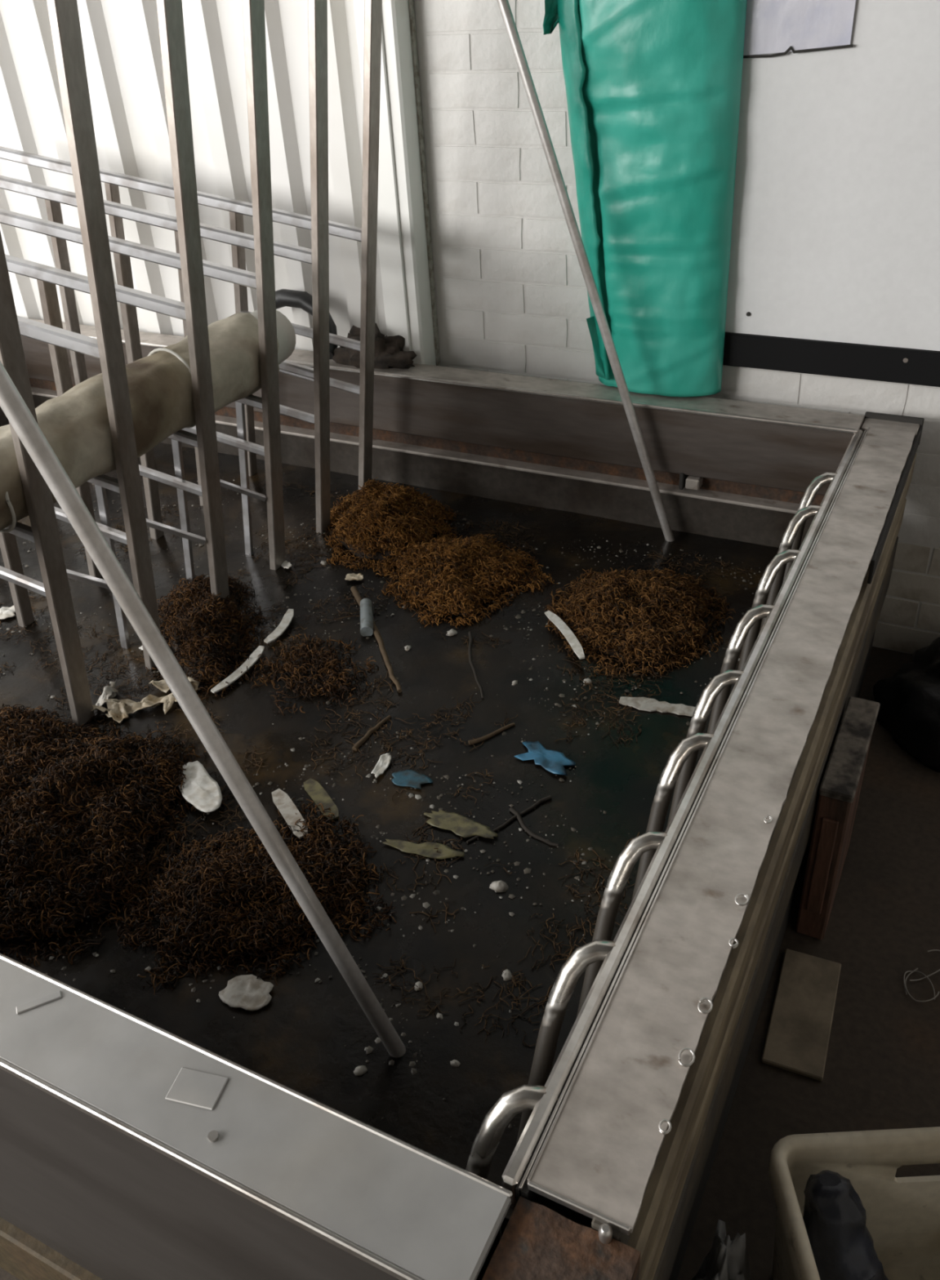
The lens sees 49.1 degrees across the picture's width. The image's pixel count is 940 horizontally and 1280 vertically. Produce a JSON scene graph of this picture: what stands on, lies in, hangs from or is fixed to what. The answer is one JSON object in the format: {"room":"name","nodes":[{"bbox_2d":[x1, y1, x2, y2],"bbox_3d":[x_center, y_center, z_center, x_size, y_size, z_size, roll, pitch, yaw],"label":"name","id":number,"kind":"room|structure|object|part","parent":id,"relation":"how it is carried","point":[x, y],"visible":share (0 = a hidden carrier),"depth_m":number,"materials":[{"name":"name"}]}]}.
{"room":"industrial hall","nodes":[
{"label":"industrial hall","id":0,"kind":"room"},
{"bbox_2d":[0,0,939,653],"bbox_3d":[0.018,-1.674,2.070,6.500,3.470,0.248,13,37,24],"label":"wall","id":1,"kind":"structure","parent":0,"point":[511,295],"depth_m":2.50,"materials":[{"name":"paint"}]},
{"bbox_2d":[352,0,440,366],"bbox_3d":[-0.206,-1.654,2.064,0.102,3.470,0.087,13,37,24],"label":"trim","id":2,"kind":"structure","parent":1,"relation":"attached to","point":[404,242],"depth_m":2.43,"materials":[{"name":"grey plastic"}]},
{"bbox_2d":[722,0,939,386],"bbox_3d":[1.210,-1.351,1.436,1.730,2.134,0.031,13,37,24],"label":"board","id":3,"kind":"object","parent":1,"relation":"attached to","point":[835,236],"depth_m":2.07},
{"bbox_2d":[542,0,746,396],"bbox_3d":[0.336,-1.055,2.113,0.433,1.100,0.103,13,37,24],"label":"tarp","id":4,"kind":"object","parent":3,"relation":"hanging from","point":[653,87],"visible":0.94,"depth_m":2.12,"materials":[{"name":"plastic"}]},
{"bbox_2d":[742,0,855,58],"bbox_3d":[0.610,-1.225,1.883,0.208,0.280,0.009,13,37,24],"label":"paper sheet","id":5,"kind":"object","parent":3,"relation":"attached to","point":[771,26],"visible":0.96,"depth_m":1.94,"materials":[{"name":"paper"}]},
{"bbox_3d":[1.269,-0.496,2.009,1.730,0.072,0.031,13,37,24],"label":"black skirting strip","id":6,"kind":"part","parent":3,"relation":"part of","materials":[{"name":"black plastic"}]},
{"bbox_2d":[0,646,939,1279],"bbox_3d":[-0.963,1.120,1.215,6.600,0.100,5.300,13,37,24],"label":"floor","id":7,"kind":"structure","parent":0,"point":[882,1069],"depth_m":1.70,"materials":[{"name":"concrete"}]},
{"bbox_2d":[0,318,924,1279],"bbox_3d":[-0.676,0.017,2.173,2.724,0.630,1.948,13,37,24],"label":"tank","id":8,"kind":"object","parent":7,"relation":"on","point":[131,1148],"visible":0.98,"depth_m":1.13,"materials":[{"name":"metal"}]},
{"bbox_3d":[-1.100,0.707,1.619,2.700,0.150,0.037,13,37,24],"label":"kick rail","id":9,"kind":"part","parent":8,"relation":"part of","materials":[{"name":"brown wood"}]},
{"bbox_3d":[-0.258,0.424,0.975,0.050,0.002,0.034,6,35,14],"label":"patch plate","id":10,"kind":"part","parent":8,"relation":"part of","materials":[{"name":"metal"}]},
{"bbox_2d":[275,288,337,359],"bbox_3d":[-0.453,-0.830,2.701,0.238,0.162,0.080,13,37,24],"label":"hose","id":11,"kind":"object","parent":8,"relation":"on","point":[303,300],"visible":0.39,"depth_m":2.67,"materials":[{"name":"black rubber"}]},
{"bbox_2d":[332,323,417,368],"bbox_3d":[-0.249,-0.761,2.636,0.261,0.107,0.104,6,35,15],"label":"rag","id":12,"kind":"object","parent":8,"relation":"on","point":[388,352],"visible":0.54,"depth_m":2.62,"materials":[{"name":"brown fabric"}]},
{"bbox_2d":[0,442,778,1237],"bbox_3d":[-0.702,-0.004,2.187,2.538,0.016,1.740,13,37,24],"label":"floor","id":13,"kind":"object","parent":8,"relation":"in","point":[305,1027],"depth_m":1.79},
{"bbox_2d":[0,605,15,619],"bbox_3d":[-1.046,-0.061,2.304,0.069,0.012,0.049,-9,34,-7],"label":"scrap","id":14,"kind":"object","parent":13,"relation":"on","point":[6,612],"visible":0.95,"depth_m":2.30,"materials":[{"name":"paper"}]},
{"bbox_2d":[0,703,216,965],"bbox_3d":[-0.778,0.266,1.719,0.740,0.115,0.594,13,37,24],"label":"clump","id":15,"kind":"object","parent":13,"relation":"on","point":[77,817],"visible":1,"depth_m":1.67,"materials":[{"name":"brown plant"}]},
{"bbox_2d":[177,760,222,812],"bbox_3d":[-0.464,0.253,1.764,0.061,0.007,0.146,-25,39,-29],"label":"scrap","id":16,"kind":"object","parent":15,"relation":"on","point":[199,788],"visible":1,"depth_m":1.76,"materials":[{"name":"white paper"}]},
{"bbox_2d":[108,692,116,698],"bbox_3d":[-0.709,0.107,2.026,0.022,0.010,0.022,13,37,24],"label":"pebble","id":17,"kind":"object","parent":13,"relation":"on","point":[113,693],"visible":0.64,"depth_m":2.02,"materials":[{"name":"grey stone"}]},
{"bbox_2d":[91,676,200,723],"bbox_3d":[-0.643,0.114,1.989,0.225,0.028,0.119,-2,34,3],"label":"film","id":18,"kind":"object","parent":13,"relation":"on","point":[121,708],"visible":0.73,"depth_m":1.98,"materials":[{"name":"grey plastic"}]},
{"bbox_2d":[143,573,267,702],"bbox_3d":[-0.563,-0.042,2.182,0.268,0.090,0.522,-12,35,-11],"label":"clump","id":19,"kind":"object","parent":13,"relation":"on","point":[202,633],"visible":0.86,"depth_m":2.15,"materials":[{"name":"brown plant"}]},
{"bbox_3d":[-0.459,0.058,2.060,0.027,0.005,0.168,13,37,24],"label":"plastic strip","id":20,"kind":"part","parent":13,"relation":"part of","materials":[{"name":"white plastic"}]},
{"bbox_2d":[109,825,378,994],"bbox_3d":[-0.344,0.372,1.548,0.412,0.084,0.323,-5,34,-2],"label":"clump","id":21,"kind":"object","parent":13,"relation":"on","point":[233,899],"visible":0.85,"depth_m":1.51,"materials":[{"name":"brown plant"}]},
{"bbox_2d":[218,973,273,1010],"bbox_3d":[-0.308,0.486,1.418,0.075,0.008,0.054,13,37,24],"label":"scrap","id":22,"kind":"object","parent":13,"relation":"on","point":[246,992],"visible":1,"depth_m":1.42,"materials":[{"name":"grey stone"}]},
{"bbox_3d":[-0.399,-0.030,2.186,0.025,0.005,0.132,6,35,15],"label":"plastic strip","id":23,"kind":"part","parent":13,"relation":"part of","materials":[{"name":"white plastic"}]},
{"bbox_2d":[280,560,292,568],"bbox_3d":[-0.430,-0.176,2.416,0.020,0.011,0.043,-24,39,-27],"label":"scrap","id":24,"kind":"object","parent":13,"relation":"on","point":[286,564],"visible":1,"depth_m":2.42,"materials":[{"name":"paper"}]},
{"bbox_2d":[271,788,307,838],"bbox_3d":[-0.297,0.285,1.699,0.027,0.005,0.128,-20,37,-23],"label":"scrap","id":25,"kind":"object","parent":13,"relation":"on","point":[281,799],"visible":1,"depth_m":1.70,"materials":[{"name":"white paper"}]},
{"bbox_2d":[246,631,378,717],"bbox_3d":[-0.310,0.059,2.050,0.253,0.042,0.289,-26,40,-29],"label":"clump","id":26,"kind":"object","parent":13,"relation":"on","point":[325,656],"visible":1,"depth_m":2.04,"materials":[{"name":"brown plant"}]},
{"bbox_2d":[303,777,338,821],"bbox_3d":[-0.251,0.269,1.741,0.027,0.005,0.114,-21,37,-24],"label":"label","id":27,"kind":"object","parent":13,"relation":"on","point":[313,788],"visible":0.99,"depth_m":1.74,"materials":[{"name":"beige paper"}]},
{"bbox_2d":[320,560,326,565],"bbox_3d":[-0.345,-0.182,2.422,0.014,0.008,0.022,-14,35,-15],"label":"pebble","id":28,"kind":"object","parent":13,"relation":"on","point":[322,562],"visible":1,"depth_m":2.42,"materials":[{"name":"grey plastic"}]},
{"bbox_2d":[272,797,396,940],"bbox_3d":[-0.227,0.347,1.608,0.170,0.043,0.337,-14,35,-15],"label":"clump","id":29,"kind":"object","parent":13,"relation":"on","point":[348,852],"visible":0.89,"depth_m":1.60,"materials":[{"name":"brown plant"}]},
{"bbox_2d":[0,0,674,1057],"bbox_3d":[-0.686,-0.667,1.839,2.070,1.741,1.610,13,37,24],"label":"metal bars","id":30,"kind":"object","parent":13,"relation":"in","point":[41,471],"visible":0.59,"depth_m":1.95,"materials":[{"name":"grey metal"}]},
{"bbox_3d":[-0.954,-0.288,2.080,0.135,0.770,0.030,13,37,24],"label":"post","id":31,"kind":"part","parent":30,"relation":"part of","materials":[{"name":"metal"}]},
{"bbox_3d":[-0.875,-0.228,1.780,0.358,0.069,0.020,13,37,24],"label":"arm","id":32,"kind":"part","parent":30,"relation":"part of","materials":[{"name":"metal"}]},
{"bbox_3d":[-0.883,-0.138,1.849,0.358,0.067,0.018,13,37,24],"label":"arm","id":33,"kind":"part","parent":30,"relation":"part of","materials":[{"name":"metal"}]},
{"bbox_3d":[-1.143,-0.674,1.904,1.201,0.192,0.025,13,37,24],"label":"arm","id":34,"kind":"part","parent":30,"relation":"part of","materials":[{"name":"metal"}]},
{"bbox_3d":[-0.856,-0.401,2.240,0.135,0.770,0.030,13,37,24],"label":"post","id":35,"kind":"part","parent":30,"relation":"part of","materials":[{"name":"metal"}]},
{"bbox_3d":[-1.013,-0.734,2.657,0.135,0.770,0.030,13,37,24],"label":"post","id":36,"kind":"part","parent":30,"relation":"part of","materials":[{"name":"metal"}]},
{"bbox_3d":[-0.793,-0.243,1.996,0.358,0.067,0.018,13,37,24],"label":"arm","id":37,"kind":"part","parent":30,"relation":"part of","materials":[{"name":"metal"}]},
{"bbox_3d":[-1.044,-0.788,2.064,1.201,0.192,0.025,13,37,24],"label":"arm","id":38,"kind":"part","parent":30,"relation":"part of","materials":[{"name":"metal"}]},
{"bbox_3d":[-0.784,-0.332,1.927,0.358,0.069,0.020,13,37,24],"label":"arm","id":39,"kind":"part","parent":30,"relation":"part of","materials":[{"name":"metal"}]},
{"bbox_3d":[-0.712,-0.127,2.062,0.086,0.455,0.010,13,37,24],"label":"short post","id":40,"kind":"part","parent":30,"relation":"part of","materials":[{"name":"metal"}]},
{"bbox_3d":[-0.924,-0.837,2.801,0.135,0.770,0.030,13,37,24],"label":"post","id":41,"kind":"part","parent":30,"relation":"part of","materials":[{"name":"metal"}]},
{"bbox_3d":[-0.949,-0.898,2.218,1.201,0.192,0.025,13,37,24],"label":"arm","id":42,"kind":"part","parent":30,"relation":"part of","materials":[{"name":"metal"}]},
{"bbox_3d":[-0.761,-0.511,2.394,0.135,0.770,0.030,13,37,24],"label":"post","id":43,"kind":"part","parent":30,"relation":"part of","materials":[{"name":"metal"}]},
{"bbox_2d":[0,310,295,533],"bbox_3d":[-0.700,-0.351,1.819,0.163,0.162,1.301,13,37,24],"label":"roll","id":44,"kind":"object","parent":30,"relation":"on","point":[75,424],"visible":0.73,"depth_m":1.88,"materials":[{"name":"beige fabric"}]},
{"bbox_3d":[-0.791,-0.247,1.672,0.164,0.161,0.013,21,41,32],"label":"tie cord","id":45,"kind":"part","parent":44,"relation":"part of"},
{"bbox_3d":[-0.580,-0.490,2.014,0.164,0.161,0.013,21,41,32],"label":"tie cord","id":46,"kind":"part","parent":44,"relation":"part of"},
{"bbox_3d":[-0.862,-0.999,2.359,1.201,0.192,0.025,13,37,24],"label":"arm","id":47,"kind":"part","parent":30,"relation":"part of","materials":[{"name":"metal"}]},
{"bbox_3d":[-0.695,-0.357,2.155,0.358,0.067,0.018,13,37,24],"label":"arm","id":48,"kind":"part","parent":30,"relation":"part of","materials":[{"name":"metal"}]},
{"bbox_3d":[-0.774,-1.101,2.503,1.201,0.192,0.025,13,37,24],"label":"arm","id":49,"kind":"part","parent":30,"relation":"part of","materials":[{"name":"metal"}]},
{"bbox_3d":[-0.686,-0.446,2.087,0.358,0.069,0.020,13,37,24],"label":"arm","id":50,"kind":"part","parent":30,"relation":"part of","materials":[{"name":"metal"}]},
{"bbox_3d":[-0.614,-0.241,2.221,0.086,0.455,0.010,13,37,24],"label":"short post","id":51,"kind":"part","parent":30,"relation":"part of","materials":[{"name":"metal"}]},
{"bbox_3d":[-0.674,-0.612,2.535,0.135,0.770,0.030,13,37,24],"label":"post","id":52,"kind":"part","parent":30,"relation":"part of","materials":[{"name":"metal"}]},
{"bbox_3d":[-0.591,-0.556,2.241,0.358,0.069,0.020,13,37,24],"label":"arm","id":53,"kind":"part","parent":30,"relation":"part of","materials":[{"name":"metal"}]},
{"bbox_3d":[-0.600,-0.467,2.310,0.358,0.067,0.018,13,37,24],"label":"arm","id":54,"kind":"part","parent":30,"relation":"part of","materials":[{"name":"metal"}]},
{"bbox_3d":[-0.585,-0.715,2.679,0.135,0.770,0.030,13,37,24],"label":"post","id":55,"kind":"part","parent":30,"relation":"part of","materials":[{"name":"metal"}]},
{"bbox_3d":[-0.518,-0.351,2.375,0.086,0.455,0.010,13,37,24],"label":"short post","id":56,"kind":"part","parent":30,"relation":"part of","materials":[{"name":"metal"}]},
{"bbox_3d":[-0.504,-0.657,2.382,0.358,0.069,0.020,13,37,24],"label":"arm","id":57,"kind":"part","parent":30,"relation":"part of","materials":[{"name":"metal"}]},
{"bbox_3d":[-0.513,-0.568,2.451,0.358,0.067,0.018,13,37,24],"label":"arm","id":58,"kind":"part","parent":30,"relation":"part of","materials":[{"name":"metal"}]},
{"bbox_3d":[-0.415,-0.759,2.526,0.358,0.069,0.020,13,37,24],"label":"arm","id":59,"kind":"part","parent":30,"relation":"part of","materials":[{"name":"metal"}]},
{"bbox_3d":[-0.424,-0.670,2.595,0.358,0.067,0.018,13,37,24],"label":"arm","id":60,"kind":"part","parent":30,"relation":"part of","materials":[{"name":"metal"}]},
{"bbox_3d":[-0.264,-0.144,2.347,0.042,0.010,0.030,-3,34,1],"label":"cream cap","id":61,"kind":"part","parent":13,"relation":"part of","materials":[{"name":"beige plastic"}]},
{"bbox_2d":[353,1065,367,1075],"bbox_3d":[-0.140,0.548,1.313,0.018,0.007,0.013,-23,38,-26],"label":"pebble","id":62,"kind":"object","parent":13,"relation":"on","point":[360,1070],"visible":1,"depth_m":1.31,"materials":[{"name":"grey stone"}]},
{"bbox_2d":[360,598,373,636],"bbox_3d":[-0.220,-0.048,2.197,0.028,0.029,0.112,-6,34,-2],"label":"tube","id":63,"kind":"object","parent":13,"relation":"on","point":[366,606],"visible":1,"depth_m":2.18,"materials":[{"name":"grey plastic"}]},
{"bbox_2d":[351,715,391,750],"bbox_3d":[-0.180,0.169,1.883,0.013,0.010,0.109,17,39,28],"label":"twig","id":64,"kind":"object","parent":13,"relation":"on","point":[360,742],"visible":1,"depth_m":1.87,"materials":[{"name":"brown wood"}]},
{"bbox_2d":[350,586,401,693],"bbox_3d":[-0.196,-0.009,2.147,0.019,0.014,0.414,-13,35,-13],"label":"twig","id":65,"kind":"object","parent":13,"relation":"on","point":[353,589],"visible":0.9,"depth_m":2.10,"materials":[{"name":"brown wood"}]},
{"bbox_2d":[0,475,752,1046],"bbox_3d":[-0.334,0.021,2.118,1.669,0.002,1.362,13,37,24],"label":"debris","id":66,"kind":"object","parent":13,"relation":"on","point":[409,732],"visible":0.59,"depth_m":1.90,"materials":[{"name":"brown plant"}]},
{"bbox_2d":[0,477,759,1137],"bbox_3d":[-0.455,0.073,2.054,1.793,0.004,1.628,13,37,24],"label":"specks","id":67,"kind":"object","parent":13,"relation":"on","point":[369,1049],"visible":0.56,"depth_m":1.74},
{"bbox_2d":[370,752,391,778],"bbox_3d":[-0.154,0.219,1.798,0.021,0.008,0.070,9,36,18],"label":"flake","id":68,"kind":"object","parent":13,"relation":"on","point":[384,762],"visible":1,"depth_m":1.80,"materials":[{"name":"plastic"}]},
{"bbox_2d":[313,477,456,575],"bbox_3d":[-0.202,-0.312,2.520,0.356,0.120,0.438,-11,35,-11],"label":"clump","id":69,"kind":"object","parent":13,"relation":"on","point":[376,520],"visible":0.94,"depth_m":2.46,"materials":[{"name":"brown plant"}]},
{"bbox_2d":[404,644,411,651],"bbox_3d":[-0.128,0.015,2.107,0.015,0.007,0.017,13,37,24],"label":"pebble","id":70,"kind":"object","parent":13,"relation":"on","point":[407,647],"visible":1,"depth_m":2.10,"materials":[{"name":"grey stone"}]},
{"bbox_2d":[391,769,432,789],"bbox_3d":[-0.100,0.239,1.767,0.075,0.005,0.043,13,37,24],"label":"film","id":71,"kind":"object","parent":13,"relation":"on","point":[408,778],"visible":1,"depth_m":1.77,"materials":[{"name":"blue plastic"}]},
{"bbox_2d":[413,981,422,991],"bbox_3d":[-0.071,0.475,1.416,0.013,0.006,0.016,-4,34,-1],"label":"pebble","id":72,"kind":"object","parent":13,"relation":"on","point":[419,984],"visible":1,"depth_m":1.41,"materials":[{"name":"grey stone"}]},
{"bbox_2d":[382,839,464,859],"bbox_3d":[-0.074,0.330,1.629,0.135,0.006,0.032,4,35,12],"label":"film","id":73,"kind":"object","parent":13,"relation":"on","point":[426,849],"visible":1,"depth_m":1.63,"materials":[{"name":"plastic"}]},
{"bbox_2d":[435,1013,443,1019],"bbox_3d":[-0.041,0.502,1.374,0.009,0.005,0.012,-5,34,-2],"label":"pebble","id":74,"kind":"object","parent":13,"relation":"on","point":[439,1015],"visible":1,"depth_m":1.37,"materials":[{"name":"grey stone"}]},
{"bbox_2d":[445,628,457,635],"bbox_3d":[-0.038,-0.016,2.142,0.024,0.010,0.020,-1,34,4],"label":"pebble","id":75,"kind":"object","parent":13,"relation":"on","point":[451,632],"visible":1,"depth_m":2.14,"materials":[{"name":"grey stone"}]},
{"bbox_2d":[449,1059,460,1066],"bbox_3d":[-0.019,0.540,1.315,0.014,0.005,0.010,13,37,24],"label":"pebble","id":76,"kind":"object","parent":13,"relation":"on","point":[455,1063],"visible":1,"depth_m":1.31,"materials":[{"name":"grey stone"}]},
{"bbox_2d":[423,809,497,839],"bbox_3d":[-0.016,0.300,1.668,0.136,0.005,0.044,13,37,24],"label":"film","id":77,"kind":"object","parent":13,"relation":"on","point":[463,826],"visible":1,"depth_m":1.67,"materials":[{"name":"plastic"}]},
{"bbox_2d":[373,532,558,627],"bbox_3d":[-0.030,-0.174,2.330,0.370,0.086,0.404,-25,39,-28],"label":"clump","id":78,"kind":"object","parent":13,"relation":"on","point":[453,575],"visible":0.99,"depth_m":2.28,"materials":[{"name":"brown plant"}]},
{"bbox_2d":[467,631,484,698],"bbox_3d":[0.007,0.048,2.044,0.016,0.008,0.229,-6,34,-3],"label":"twig","id":79,"kind":"object","parent":13,"relation":"on","point":[470,637],"visible":1,"depth_m":2.04,"materials":[{"name":"brown wood"}]},
{"bbox_2d":[467,722,515,745],"bbox_3d":[0.040,0.170,1.858,0.097,0.010,0.013,-20,37,-22],"label":"twig","id":80,"kind":"object","parent":13,"relation":"on","point":[482,739],"visible":1,"depth_m":1.85,"materials":[{"name":"brown wood"}]},
{"bbox_2d":[488,880,508,892],"bbox_3d":[0.043,0.370,1.556,0.030,0.012,0.021,13,37,24],"label":"pebble","id":81,"kind":"object","parent":13,"relation":"on","point":[500,886],"visible":1,"depth_m":1.55,"materials":[{"name":"grey stone"}]},
{"bbox_2d":[501,968,512,981],"bbox_3d":[0.051,0.462,1.422,0.015,0.008,0.019,-13,35,-13],"label":"pebble","id":82,"kind":"object","parent":13,"relation":"on","point":[507,975],"visible":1,"depth_m":1.42,"materials":[{"name":"grey stone"}]},
{"bbox_2d":[466,795,551,843],"bbox_3d":[0.066,0.292,1.675,0.170,0.007,0.012,-24,39,-28],"label":"twig","id":83,"kind":"object","parent":13,"relation":"on","point":[539,802],"visible":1,"depth_m":1.68,"materials":[{"name":"brown wood"}]},
{"bbox_2d":[511,680,517,685],"bbox_3d":[0.086,0.082,1.986,0.012,0.006,0.018,13,37,24],"label":"pebble","id":84,"kind":"object","parent":13,"relation":"on","point":[513,682],"visible":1,"depth_m":1.98,"materials":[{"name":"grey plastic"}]},
{"bbox_2d":[508,806,558,846],"bbox_3d":[0.098,0.304,1.654,0.021,0.008,0.115,-26,40,-30],"label":"twig","id":85,"kind":"object","parent":13,"relation":"on","point":[511,809],"visible":1,"depth_m":1.65,"materials":[{"name":"wood"}]},
{"bbox_2d":[514,741,575,775],"bbox_3d":[0.132,0.204,1.795,0.113,0.007,0.057,20,41,31],"label":"film","id":86,"kind":"object","parent":13,"relation":"on","point":[553,762],"visible":1,"depth_m":1.79,"materials":[{"name":"blue plastic"}]},
{"bbox_2d":[582,677,591,683],"bbox_3d":[0.226,0.078,1.978,0.017,0.007,0.013,-2,34,3],"label":"pebble","id":87,"kind":"object","parent":13,"relation":"on","point":[588,680],"visible":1,"depth_m":1.98,"materials":[{"name":"grey stone"}]},
{"bbox_2d":[543,565,735,679],"bbox_3d":[0.355,-0.071,2.128,0.402,0.095,0.418,-1,34,4],"label":"clump","id":88,"kind":"object","parent":13,"relation":"on","point":[642,615],"depth_m":2.09,"materials":[{"name":"brown plant"}]},
{"bbox_3d":[0.194,-0.014,2.081,0.021,0.008,0.184,-13,35,-14],"label":"plastic strip","id":89,"kind":"part","parent":88,"relation":"part of","materials":[{"name":"white plastic"}]},
{"bbox_2d":[618,696,695,716],"bbox_3d":[0.347,0.122,1.898,0.143,0.005,0.035,8,36,18],"label":"flat lath","id":90,"kind":"object","parent":13,"relation":"on","point":[645,704],"visible":0.92,"depth_m":1.90,"materials":[{"name":"grey wood"}]},
{"bbox_3d":[0.485,0.021,1.504,0.094,0.007,1.755,13,37,24],"label":"rim plate","id":91,"kind":"part","parent":8,"relation":"part of","materials":[{"name":"metal"}]},
{"bbox_3d":[0.517,0.317,1.651,0.036,0.138,1.935,13,37,24],"label":"panel","id":92,"kind":"part","parent":8,"relation":"part of","materials":[{"name":"silver metal"}]},
{"bbox_3d":[0.885,-0.439,2.174,0.110,0.029,0.058,13,37,24],"label":"corner plate","id":93,"kind":"part","parent":8,"relation":"part of","materials":[{"name":"metal"}]},
{"bbox_2d":[690,1219,750,1279],"bbox_3d":[0.303,0.793,1.259,0.088,0.248,0.135,13,37,24],"label":"plastic bag","id":94,"kind":"object","parent":7,"relation":"on","point":[726,1260],"visible":1,"depth_m":1.21,"materials":[{"name":"grey plastic"}]},
{"bbox_2d":[760,948,840,1080],"bbox_3d":[0.553,0.616,1.711,0.094,0.010,0.235,11,37,21],"label":"board offcut","id":95,"kind":"object","parent":7,"relation":"on","point":[797,1037],"visible":1,"depth_m":1.70,"materials":[{"name":"brown wood"}]},
{"bbox_2d":[795,696,879,939],"bbox_3d":[0.655,0.320,1.839,0.053,0.350,0.271,13,37,24],"label":"wooden block","id":96,"kind":"object","parent":7,"relation":"on","point":[839,789],"visible":1,"depth_m":1.74,"materials":[{"name":"red wood"}]},
{"bbox_3d":[0.594,0.384,1.740,0.026,0.220,0.006,13,37,24],"label":"panel","id":97,"kind":"part","parent":96,"relation":"part of","materials":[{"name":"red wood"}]},
{"bbox_2d":[768,1126,939,1279],"bbox_3d":[0.590,0.799,1.188,0.440,0.283,0.340,-3,34,1],"label":"plastic crate","id":98,"kind":"object","parent":7,"relation":"on","point":[902,1222],"visible":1,"depth_m":1.26,"materials":[{"name":"beige plastic"}]},
{"bbox_2d":[802,1169,888,1279],"bbox_3d":[0.488,0.807,1.172,0.300,0.279,0.156,24,43,35],"label":"bottle","id":99,"kind":"object","parent":98,"relation":"in","point":[834,1216],"visible":0.92,"depth_m":1.18,"materials":[{"name":"plastic"}]},
{"bbox_2d":[872,636,939,772],"bbox_3d":[1.115,0.109,2.256,0.398,0.181,0.414,-13,35,-13],"label":"bag","id":100,"kind":"object","parent":7,"relation":"on","point":[908,700],"visible":0.98,"depth_m":2.24,"materials":[{"name":"black plastic"}]},
{"bbox_2d":[902,970,934,999],"bbox_3d":[0.759,0.581,1.743,0.049,0.008,0.053,5,35,13],"label":"wire","id":101,"kind":"object","parent":7,"relation":"on","point":[906,971],"visible":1,"depth_m":1.75,"materials":[{"name":"grey metal"}]},
{"bbox_2d":[904,967,938,1001],"bbox_3d":[0.755,0.584,1.738,0.050,0.008,0.064,-13,35,-14],"label":"wire","id":102,"kind":"object","parent":7,"relation":"on","point":[908,974],"visible":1,"depth_m":1.72,"materials":[{"name":"grey metal"}]},
{"bbox_2d":[908,949,939,981],"bbox_3d":[0.791,0.563,1.766,0.039,0.008,0.096,24,43,35],"label":"wire","id":103,"kind":"object","parent":7,"relation":"on","point":[931,949],"visible":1,"depth_m":1.75,"materials":[{"name":"grey metal"}]}
]}

